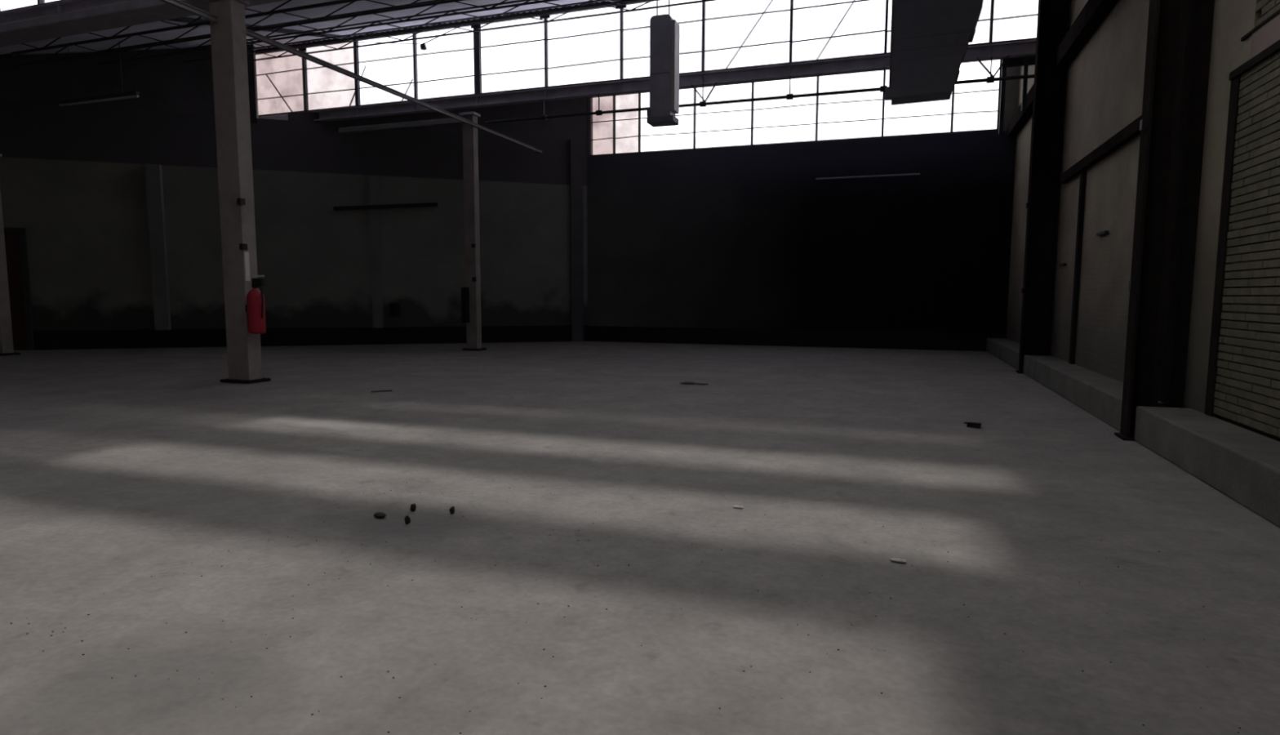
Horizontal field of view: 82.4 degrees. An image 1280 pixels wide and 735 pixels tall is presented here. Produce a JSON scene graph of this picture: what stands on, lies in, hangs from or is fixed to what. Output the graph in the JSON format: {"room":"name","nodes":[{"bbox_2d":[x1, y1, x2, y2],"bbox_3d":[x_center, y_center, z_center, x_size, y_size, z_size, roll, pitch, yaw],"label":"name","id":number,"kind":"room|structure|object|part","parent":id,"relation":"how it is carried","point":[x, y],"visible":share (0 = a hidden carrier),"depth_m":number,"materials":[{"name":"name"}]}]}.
{"room":"empty warehouse","nodes":[
{"label":"empty warehouse","id":0,"kind":"room"},
{"bbox_2d":[0,44,587,329],"bbox_3d":[-13.000,-5.277,23.531,21.918,8.800,6.852,-2,6,-17],"label":"wall","id":1,"kind":"structure","parent":0,"point":[72,176],"depth_m":20.91,"materials":[{"name":"paint"}]},
{"bbox_2d":[4,227,34,350],"bbox_3d":[-16.759,-2.042,19.132,1.308,3.200,0.100,-2,6,-17],"label":"door","id":2,"kind":"structure","parent":1,"relation":"in","point":[15,241],"depth_m":19.24,"materials":[{"name":"orange paint"}]},
{"bbox_3d":[-16.754,-3.585,18.980,1.308,0.100,0.100,-2,6,-17],"label":"frame","id":3,"kind":"part","parent":2,"relation":"part of","materials":[{"name":"metal"}]},
{"bbox_3d":[-16.195,-2.058,19.308,0.124,3.200,0.100,-2,6,-17],"label":"frame","id":4,"kind":"part","parent":2,"relation":"part of","materials":[{"name":"metal"}]},
{"bbox_2d":[144,164,171,329],"bbox_3d":[-13.222,-3.269,20.072,0.340,4.480,0.200,-2,6,-17],"label":"pilaster","id":5,"kind":"object","parent":1,"relation":"attached to","point":[153,174],"visible":1,"depth_m":19.99,"materials":[{"name":"grey paint"}]},
{"bbox_2d":[32,324,587,349],"bbox_3d":[-12.117,-0.842,20.773,21.791,0.520,0.090,-2,6,-17],"label":"baseboard","id":6,"kind":"structure","parent":1,"relation":"attached to","point":[213,337],"depth_m":21.41,"materials":[{"name":"black concrete"}]},
{"bbox_2d":[368,175,383,328],"bbox_3d":[-7.878,-3.417,21.811,0.300,4.470,0.070,-2,6,-17],"label":"pilaster","id":7,"kind":"object","parent":1,"relation":"attached to","point":[373,181],"visible":1,"depth_m":21.78,"materials":[{"name":"grey paint"}]},
{"bbox_2d":[333,202,437,210],"bbox_3d":[-7.537,-4.781,21.743,2.934,0.340,0.165,-2,6,-17],"label":"wall bar","id":8,"kind":"object","parent":1,"relation":"attached to","point":[428,204],"visible":1,"depth_m":21.66,"materials":[{"name":"black metal"}]},
{"bbox_2d":[255,0,662,54],"bbox_3d":[-1.611,-8.896,18.128,21.300,0.140,0.080,2,6,19],"label":"trim","id":9,"kind":"structure","parent":1,"relation":"attached to","point":[642,1],"depth_m":19.12,"materials":[{"name":"metal"}]},
{"bbox_2d":[569,139,583,341],"bbox_3d":[-2.036,-4.037,23.565,0.400,6.400,0.120,-2,6,-17],"label":"pilaster","id":10,"kind":"object","parent":1,"relation":"attached to","point":[575,145],"visible":1,"depth_m":23.50,"materials":[{"name":"paint"}]},
{"bbox_2d":[255,0,1037,116],"bbox_3d":[-1.540,-8.029,18.350,21.205,1.940,0.245,2,6,19],"label":"window","id":11,"kind":"structure","parent":1,"relation":"in","point":[282,82],"depth_m":19.75,"materials":[{"name":"glass"}]},
{"bbox_3d":[-10.597,-8.962,21.389,1.990,0.670,0.006,2,6,19],"label":"pane","id":12,"kind":"part","parent":11,"relation":"part of","materials":[{"name":"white glass"}]},
{"bbox_3d":[-10.599,-8.280,21.456,1.990,0.700,0.006,2,6,19],"label":"pane","id":13,"kind":"part","parent":11,"relation":"part of","materials":[{"name":"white glass"}]},
{"bbox_3d":[-10.601,-7.683,21.515,1.990,0.500,0.006,2,6,19],"label":"pane","id":14,"kind":"part","parent":11,"relation":"part of","materials":[{"name":"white glass"}]},
{"bbox_3d":[-8.797,-7.615,20.892,1.830,0.500,0.006,2,6,19],"label":"pane","id":15,"kind":"part","parent":11,"relation":"part of","materials":[{"name":"clear glass"}]},
{"bbox_3d":[-8.795,-8.212,20.833,1.830,0.700,0.006,2,6,19],"label":"pane","id":16,"kind":"part","parent":11,"relation":"part of","materials":[{"name":"clear glass"}]},
{"bbox_3d":[-4.290,-8.946,19.101,0.280,0.150,0.020,2,6,19],"label":"gusset plate","id":17,"kind":"part","parent":11,"relation":"part of","materials":[{"name":"metal"}]},
{"bbox_3d":[-2.401,-8.875,18.449,0.280,0.150,0.020,2,6,19],"label":"gusset plate","id":18,"kind":"part","parent":11,"relation":"part of","materials":[{"name":"metal"}]},
{"bbox_3d":[-0.464,-8.803,17.780,0.280,0.150,0.020,2,6,19],"label":"gusset plate","id":19,"kind":"part","parent":11,"relation":"part of","materials":[{"name":"metal"}]},
{"bbox_3d":[-1.560,-7.093,18.393,21.150,0.070,0.090,2,6,19],"label":"frame rail","id":20,"kind":"part","parent":11,"relation":"part of","materials":[{"name":"metal"}]},
{"bbox_2d":[258,39,1036,121],"bbox_3d":[-1.584,-6.940,18.416,21.300,0.270,0.220,2,6,19],"label":"beam","id":21,"kind":"structure","parent":1,"relation":"attached to","point":[1020,48],"depth_m":17.83,"materials":[{"name":"grey metal"}]},
{"bbox_2d":[0,0,608,55],"bbox_3d":[-9.202,-7.235,9.459,29.933,1.955,31.672,2,6,19],"label":"ceiling","id":22,"kind":"structure","parent":0,"point":[359,6],"depth_m":17.45,"materials":[{"name":"grey metal"}]},
{"bbox_2d":[57,40,139,106],"bbox_3d":[-13.600,-7.325,18.296,3.057,1.420,0.185,2,6,21],"label":"strip light","id":23,"kind":"object","parent":22,"relation":"hanging from","point":[122,95],"visible":1,"depth_m":18.30,"materials":[{"name":"paint"}]},
{"bbox_3d":[-14.477,-7.437,18.581,0.012,1.260,0.012,2,6,19],"label":"suspension rod","id":24,"kind":"part","parent":23,"relation":"part of","materials":[{"name":"metal"}]},
{"bbox_3d":[-12.777,-7.373,17.994,0.012,1.260,0.012,2,6,19],"label":"suspension rod","id":25,"kind":"part","parent":23,"relation":"part of","materials":[{"name":"metal"}]},
{"bbox_2d":[167,17,353,40],"bbox_3d":[-9.213,-7.867,16.856,0.060,1.938,7.594,2,6,19],"label":"rafter","id":26,"kind":"object","parent":22,"relation":"attached to","point":[185,20],"visible":0.14,"depth_m":17.75,"materials":[{"name":"metal"}]},
{"bbox_2d":[396,36,439,50],"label":"hook","id":27,"kind":"object","parent":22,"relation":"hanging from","point":[423,46],"depth_m":19.10,"materials":[{"name":"metal"}]},
{"bbox_2d":[443,24,463,34],"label":"hook","id":28,"kind":"object","parent":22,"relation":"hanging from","point":[462,24],"depth_m":18.97,"materials":[{"name":"metal"}]},
{"bbox_2d":[608,0,621,4],"bbox_3d":[-1.722,-7.587,14.269,0.060,1.938,7.594,2,6,19],"label":"rafter","id":29,"kind":"object","parent":22,"relation":"attached to","point":[611,1],"visible":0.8,"depth_m":17.34,"materials":[{"name":"metal"}]},
{"bbox_2d":[646,0,679,127],"bbox_3d":[0.504,-6.783,15.745,0.600,3.015,0.460,2,6,19],"label":"hanging light fixture","id":30,"kind":"object","parent":22,"relation":"hanging from","point":[664,31],"visible":1,"depth_m":15.62,"materials":[{"name":"metal"}]},
{"bbox_3d":[0.370,-7.874,15.697,0.020,0.835,0.020,2,6,19],"label":"hanger rod","id":31,"kind":"part","parent":30,"relation":"part of","materials":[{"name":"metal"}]},
{"bbox_3d":[0.496,-6.429,15.804,0.470,2.140,0.420,2,6,19],"label":"casing","id":32,"kind":"part","parent":30,"relation":"part of","materials":[{"name":"grey metal"}]},
{"bbox_2d":[884,0,983,105],"bbox_3d":[5.191,-6.130,12.772,1.640,2.770,0.575,2,6,19],"label":"duct","id":33,"kind":"object","parent":22,"relation":"hanging from","point":[930,39],"visible":1,"depth_m":12.63,"materials":[{"name":"metal"}]},
{"bbox_2d":[0,341,1279,734],"bbox_3d":[-9.094,0.571,10.207,30.200,0.200,31.720,2,6,19],"label":"floor","id":34,"kind":"structure","parent":0,"point":[120,468],"depth_m":4.34,"materials":[{"name":"concrete"}]},
{"bbox_2d":[0,153,20,355],"bbox_3d":[-15.505,-2.698,17.620,0.460,4.810,0.430,2,6,19],"label":"column","id":35,"kind":"structure","parent":34,"relation":"on","point":[6,348],"depth_m":17.68,"materials":[{"name":"beige paint"}]},
{"bbox_3d":[-15.513,-0.330,17.853,0.460,0.050,0.430,2,6,19],"label":"plate","id":36,"kind":"part","parent":35,"relation":"part of","materials":[{"name":"brown metal"}]},
{"bbox_2d":[203,0,271,383],"bbox_3d":[-6.780,-2.892,12.285,0.650,6.300,0.460,2,6,19],"label":"column","id":37,"kind":"structure","parent":34,"relation":"on","point":[228,35],"depth_m":12.15,"materials":[{"name":"beige paint"}]},
{"bbox_3d":[-6.791,0.218,12.591,0.650,0.050,0.460,2,6,19],"label":"plate","id":38,"kind":"part","parent":37,"relation":"part of","materials":[{"name":"brown metal"}]},
{"bbox_2d":[244,275,266,333],"bbox_3d":[-6.419,-1.052,12.242,0.369,0.970,0.270,2,6,19],"label":"fire extinguisher","id":39,"kind":"object","parent":37,"relation":"attached to","point":[255,307],"visible":1,"depth_m":12.15,"materials":[{"name":"red metal"}]},
{"bbox_3d":[-6.350,-1.521,12.162,0.220,0.020,0.040,2,6,19],"label":"squeeze lever","id":40,"kind":"part","parent":39,"relation":"part of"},
{"bbox_3d":[-6.355,-1.422,12.173,0.210,0.120,0.080,2,6,19],"label":"handle","id":41,"kind":"part","parent":39,"relation":"part of","materials":[{"name":"black rubber"}]},
{"bbox_2d":[159,0,542,153],"bbox_3d":[-6.043,-5.896,14.354,0.080,0.080,18.104,2,6,19],"label":"tie beam","id":42,"kind":"structure","parent":37,"relation":"attached to","point":[176,3],"depth_m":14.54,"materials":[{"name":"metal"}]},
{"bbox_2d":[373,511,386,518],"bbox_3d":[-1.756,0.998,4.946,0.064,0.032,0.097,-5,8,-43],"label":"chunk","id":43,"kind":"object","parent":34,"relation":"on","point":[378,514],"visible":1,"depth_m":4.93,"materials":[{"name":"black stone"}]},
{"bbox_2d":[370,390,391,391],"bbox_3d":[-4.006,0.366,11.336,0.311,0.016,0.016,-3,6,-26],"label":"stick","id":44,"kind":"object","parent":34,"relation":"on","point":[378,390],"visible":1,"depth_m":11.33,"materials":[{"name":"grey wood"}]},
{"bbox_2d":[404,514,410,524],"bbox_3d":[-1.530,1.000,4.812,0.043,0.056,0.031,-4,7,-38],"label":"chunk","id":45,"kind":"object","parent":34,"relation":"on","point":[406,518],"visible":1,"depth_m":4.80,"materials":[{"name":"black stone"}]},
{"bbox_2d":[409,502,416,511],"bbox_3d":[-1.582,0.973,5.093,0.037,0.055,0.048,2,6,19],"label":"chunk","id":46,"kind":"object","parent":34,"relation":"on","point":[413,507],"visible":1,"depth_m":5.08,"materials":[{"name":"black stone"}]},
{"bbox_2d":[448,506,454,514],"bbox_3d":[-1.292,0.981,5.036,0.035,0.051,0.037,2,6,19],"label":"chunk","id":47,"kind":"object","parent":34,"relation":"on","point":[451,509],"visible":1,"depth_m":5.02,"materials":[{"name":"black stone"}]},
{"bbox_2d":[459,111,486,351],"bbox_3d":[-4.517,-3.584,19.591,0.510,6.260,0.490,2,6,19],"label":"column","id":48,"kind":"structure","parent":34,"relation":"on","point":[471,293],"depth_m":19.53,"materials":[{"name":"grey metal"}]},
{"bbox_2d":[338,116,465,133],"bbox_3d":[-6.513,-6.575,19.895,4.050,0.140,0.140,2,6,19],"label":"cross beam","id":49,"kind":"structure","parent":48,"relation":"attached to","point":[442,122],"depth_m":19.83,"materials":[{"name":"metal"}]},
{"bbox_3d":[-4.516,-0.497,19.928,0.510,0.050,0.420,2,6,19],"label":"plate","id":50,"kind":"part","parent":48,"relation":"part of","materials":[{"name":"brown metal"}]},
{"bbox_2d":[9,484,1240,733],"bbox_3d":[0.118,1.132,3.792,5.359,0.004,3.201,2,6,19],"label":"grit","id":51,"kind":"object","parent":34,"relation":"on","point":[400,484],"visible":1,"depth_m":3.34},
{"bbox_2d":[680,381,708,384],"bbox_3d":[0.916,0.265,12.430,0.516,0.041,0.144,2,6,19],"label":"board","id":52,"kind":"object","parent":34,"relation":"on","point":[684,382],"visible":1,"depth_m":12.40,"materials":[{"name":"grey wood"}]},
{"bbox_2d":[733,504,742,508],"bbox_3d":[0.696,0.989,5.196,0.078,0.018,0.042,2,6,19],"label":"chip","id":53,"kind":"object","parent":34,"relation":"on","point":[735,505],"visible":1,"depth_m":5.18,"materials":[{"name":"grey concrete"}]},
{"bbox_2d":[889,557,906,563],"bbox_3d":[1.464,1.093,4.151,0.091,0.021,0.049,2,6,19],"label":"chip","id":54,"kind":"object","parent":34,"relation":"on","point":[893,559],"visible":1,"depth_m":4.14,"materials":[{"name":"grey concrete"}]},
{"bbox_2d":[964,422,981,428],"bbox_3d":[3.825,0.662,8.403,0.190,0.060,0.090,2,6,19],"label":"wedge","id":55,"kind":"object","parent":34,"relation":"on","point":[972,424],"visible":1,"depth_m":8.39,"materials":[{"name":"black rubber"}]},
{"bbox_2d":[1015,0,1071,373],"bbox_3d":[7.762,-3.969,14.029,0.570,8.200,0.360,2,6,19],"label":"wall post","id":56,"kind":"object","parent":34,"relation":"on","point":[1053,15],"visible":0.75,"depth_m":14.04,"materials":[{"name":"brown metal"}]},
{"bbox_2d":[1114,0,1187,440],"bbox_3d":[5.298,-2.826,7.448,0.330,7.200,0.340,2,6,19],"label":"wall post","id":57,"kind":"object","parent":34,"relation":"on","point":[1166,23],"visible":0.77,"depth_m":7.53,"materials":[{"name":"brown metal"}]},
{"bbox_3d":[5.291,0.744,7.798,0.320,0.025,0.340,2,6,19],"label":"plate","id":58,"kind":"part","parent":57,"relation":"part of","materials":[{"name":"brown metal"}]},
{"bbox_2d":[586,66,1020,333],"bbox_3d":[4.152,-4.745,21.776,13.100,8.200,0.300,2,6,19],"label":"wall","id":59,"kind":"structure","parent":0,"point":[746,237],"depth_m":21.42,"materials":[{"name":"paint"}]},
{"bbox_2d":[589,59,1001,156],"bbox_3d":[4.017,-7.551,21.496,11.925,2.030,0.100,2,6,19],"label":"window","id":60,"kind":"structure","parent":59,"relation":"in","point":[602,127],"depth_m":22.34,"materials":[{"name":"metal"}]},
{"bbox_3d":[-1.192,-8.276,23.268,0.820,0.900,0.006,2,6,19],"label":"pane","id":61,"kind":"part","parent":60,"relation":"part of","materials":[{"name":"brown glass"}]},
{"bbox_3d":[-1.195,-7.559,23.339,0.820,0.540,0.006,2,6,19],"label":"pane","id":62,"kind":"part","parent":60,"relation":"part of","materials":[{"name":"brown glass"}]},
{"bbox_3d":[-1.196,-7.032,23.391,0.820,0.520,0.006,2,6,19],"label":"pane","id":63,"kind":"part","parent":60,"relation":"part of","materials":[{"name":"brown glass"}]},
{"bbox_3d":[-0.404,-8.246,22.996,0.850,0.900,0.006,2,6,19],"label":"pane","id":64,"kind":"part","parent":60,"relation":"part of","materials":[{"name":"clear glass"}]},
{"bbox_3d":[4.014,-6.576,21.592,11.870,0.070,0.090,2,6,19],"label":"frame rail","id":65,"kind":"part","parent":60,"relation":"part of","materials":[{"name":"metal"}]},
{"bbox_2d":[587,325,1006,351],"bbox_3d":[4.132,-0.896,21.982,12.400,0.500,0.030,2,6,19],"label":"baseboard","id":66,"kind":"structure","parent":59,"relation":"attached to","point":[964,341],"depth_m":21.77,"materials":[{"name":"black concrete"}]},
{"bbox_2d":[816,173,919,179],"bbox_3d":[6.410,-5.391,20.659,2.810,0.044,0.044,2,6,19],"label":"tube","id":67,"kind":"object","parent":59,"relation":"attached to","point":[914,173],"visible":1,"depth_m":20.63,"materials":[{"name":"paint"}]},
{"bbox_2d":[1006,0,1279,441],"bbox_3d":[5.107,-3.491,5.014,0.390,9.000,31.420,2,6,19],"label":"wall","id":68,"kind":"structure","parent":0,"point":[1233,370],"depth_m":7.29,"materials":[{"name":"concrete"}]},
{"bbox_2d":[0,0,64,12],"bbox_3d":[-6.775,-7.412,11.918,26.955,1.940,0.100,2,6,19],"label":"window","id":69,"kind":"structure","parent":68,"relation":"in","point":[39,2],"depth_m":13.46,"materials":[{"name":"glass"}]},
{"bbox_2d":[0,0,132,23],"bbox_3d":[-6.779,-6.328,12.024,26.900,0.270,0.220,2,6,19],"label":"trim","id":70,"kind":"structure","parent":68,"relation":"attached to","point":[66,6],"depth_m":13.34,"materials":[{"name":"grey paint"}]},
{"bbox_2d":[0,0,287,47],"bbox_3d":[-6.771,-6.116,12.069,26.900,0.160,0.550,2,6,19],"label":"trim","id":71,"kind":"structure","parent":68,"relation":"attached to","point":[134,12],"depth_m":12.96,"materials":[{"name":"grey paint"}]},
{"bbox_2d":[0,0,363,57],"bbox_3d":[-4.592,-6.575,12.662,23.203,0.340,0.040,2,6,19],"label":"lattice purlin","id":72,"kind":"object","parent":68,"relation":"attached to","point":[270,12],"visible":0.6,"depth_m":14.24,"materials":[{"name":"metal"}]},
{"bbox_2d":[11,0,466,66],"bbox_3d":[-4.165,-7.009,13.854,23.203,0.340,0.040,2,6,19],"label":"lattice purlin","id":73,"kind":"object","parent":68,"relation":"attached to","point":[322,20],"visible":0.65,"depth_m":15.18,"materials":[{"name":"metal"}]},
{"bbox_2d":[97,0,559,65],"bbox_3d":[-3.217,-7.423,14.865,22.103,0.340,0.040,2,6,19],"label":"lattice purlin","id":74,"kind":"object","parent":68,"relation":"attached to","point":[493,7],"visible":0.88,"depth_m":16.06,"materials":[{"name":"metal"}]},
{"bbox_2d":[183,0,642,62],"bbox_3d":[-2.176,-7.834,15.845,20.803,0.340,0.040,2,6,19],"label":"lattice purlin","id":75,"kind":"object","parent":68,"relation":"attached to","point":[579,6],"visible":0.83,"depth_m":16.84,"materials":[{"name":"metal"}]},
{"bbox_2d":[247,0,717,62],"bbox_3d":[-1.370,-8.253,16.905,20.003,0.340,0.040,2,6,19],"label":"lattice purlin","id":76,"kind":"object","parent":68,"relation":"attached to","point":[635,9],"visible":0.97,"depth_m":17.86,"materials":[{"name":"metal"}]},
{"bbox_2d":[485,54,1035,124],"bbox_3d":[2.180,-6.395,16.991,13.180,0.528,0.174,2,6,19],"label":"pipe","id":77,"kind":"object","parent":68,"relation":"hanging from","point":[990,79],"visible":0.93,"depth_m":16.71,"materials":[{"name":"metal"}]},
{"bbox_2d":[986,337,1019,369],"bbox_3d":[8.813,-0.353,17.295,0.500,0.370,5.870,2,6,19],"label":"trim","id":78,"kind":"structure","parent":68,"relation":"attached to","point":[1007,350],"depth_m":17.18,"materials":[{"name":"concrete"}]},
{"bbox_2d":[998,54,1035,134],"bbox_3d":[8.092,-5.758,15.375,0.990,1.500,0.497,4,7,33],"label":"frame","id":79,"kind":"object","parent":68,"relation":"attached to","point":[1025,62],"visible":0.74,"depth_m":15.27,"materials":[{"name":"metal"}]},
{"bbox_3d":[7.828,-5.800,15.784,0.080,1.500,0.080,2,6,19],"label":"post","id":80,"kind":"part","parent":79,"relation":"part of","materials":[{"name":"metal"}]},
{"bbox_3d":[8.066,-6.377,15.230,0.950,0.160,0.100,2,6,19],"label":"rail","id":81,"kind":"part","parent":79,"relation":"part of","materials":[{"name":"metal"}]},
{"bbox_3d":[7.995,-5.896,15.185,0.080,1.110,0.080,2,6,19],"label":"post","id":82,"kind":"part","parent":79,"relation":"part of","materials":[{"name":"metal"}]},
{"bbox_2d":[1007,0,1119,136],"bbox_3d":[4.812,-4.910,4.820,0.240,0.340,31.120,2,6,19],"label":"trim","id":83,"kind":"structure","parent":68,"relation":"attached to","point":[1094,12],"depth_m":12.46,"materials":[{"name":"brown metal"}]},
{"bbox_2d":[1022,354,1177,431],"bbox_3d":[6.644,0.252,11.081,0.500,0.370,6.750,2,6,19],"label":"trim","id":84,"kind":"structure","parent":68,"relation":"attached to","point":[1100,395],"depth_m":10.17,"materials":[{"name":"concrete"}]},
{"bbox_2d":[1158,0,1214,404],"bbox_3d":[5.790,-3.935,7.647,0.130,8.630,0.800,2,6,19],"label":"pilaster","id":85,"kind":"object","parent":84,"relation":"on","point":[1200,13],"visible":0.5,"depth_m":7.56,"materials":[{"name":"brown metal"}]},
{"bbox_2d":[1058,115,1142,364],"bbox_3d":[6.948,-1.637,11.190,0.110,3.370,5.300,2,6,19],"label":"trim","id":86,"kind":"structure","parent":68,"relation":"attached to","point":[1131,131],"depth_m":12.11,"materials":[{"name":"brown metal"}]},
{"bbox_2d":[1133,405,1279,527],"bbox_3d":[2.495,1.409,-0.808,0.500,0.370,17.860,2,6,19],"label":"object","id":87,"kind":"structure","parent":68,"relation":"attached to","point":[1242,464],"depth_m":5.87,"materials":[{"name":"concrete"}]}
]}

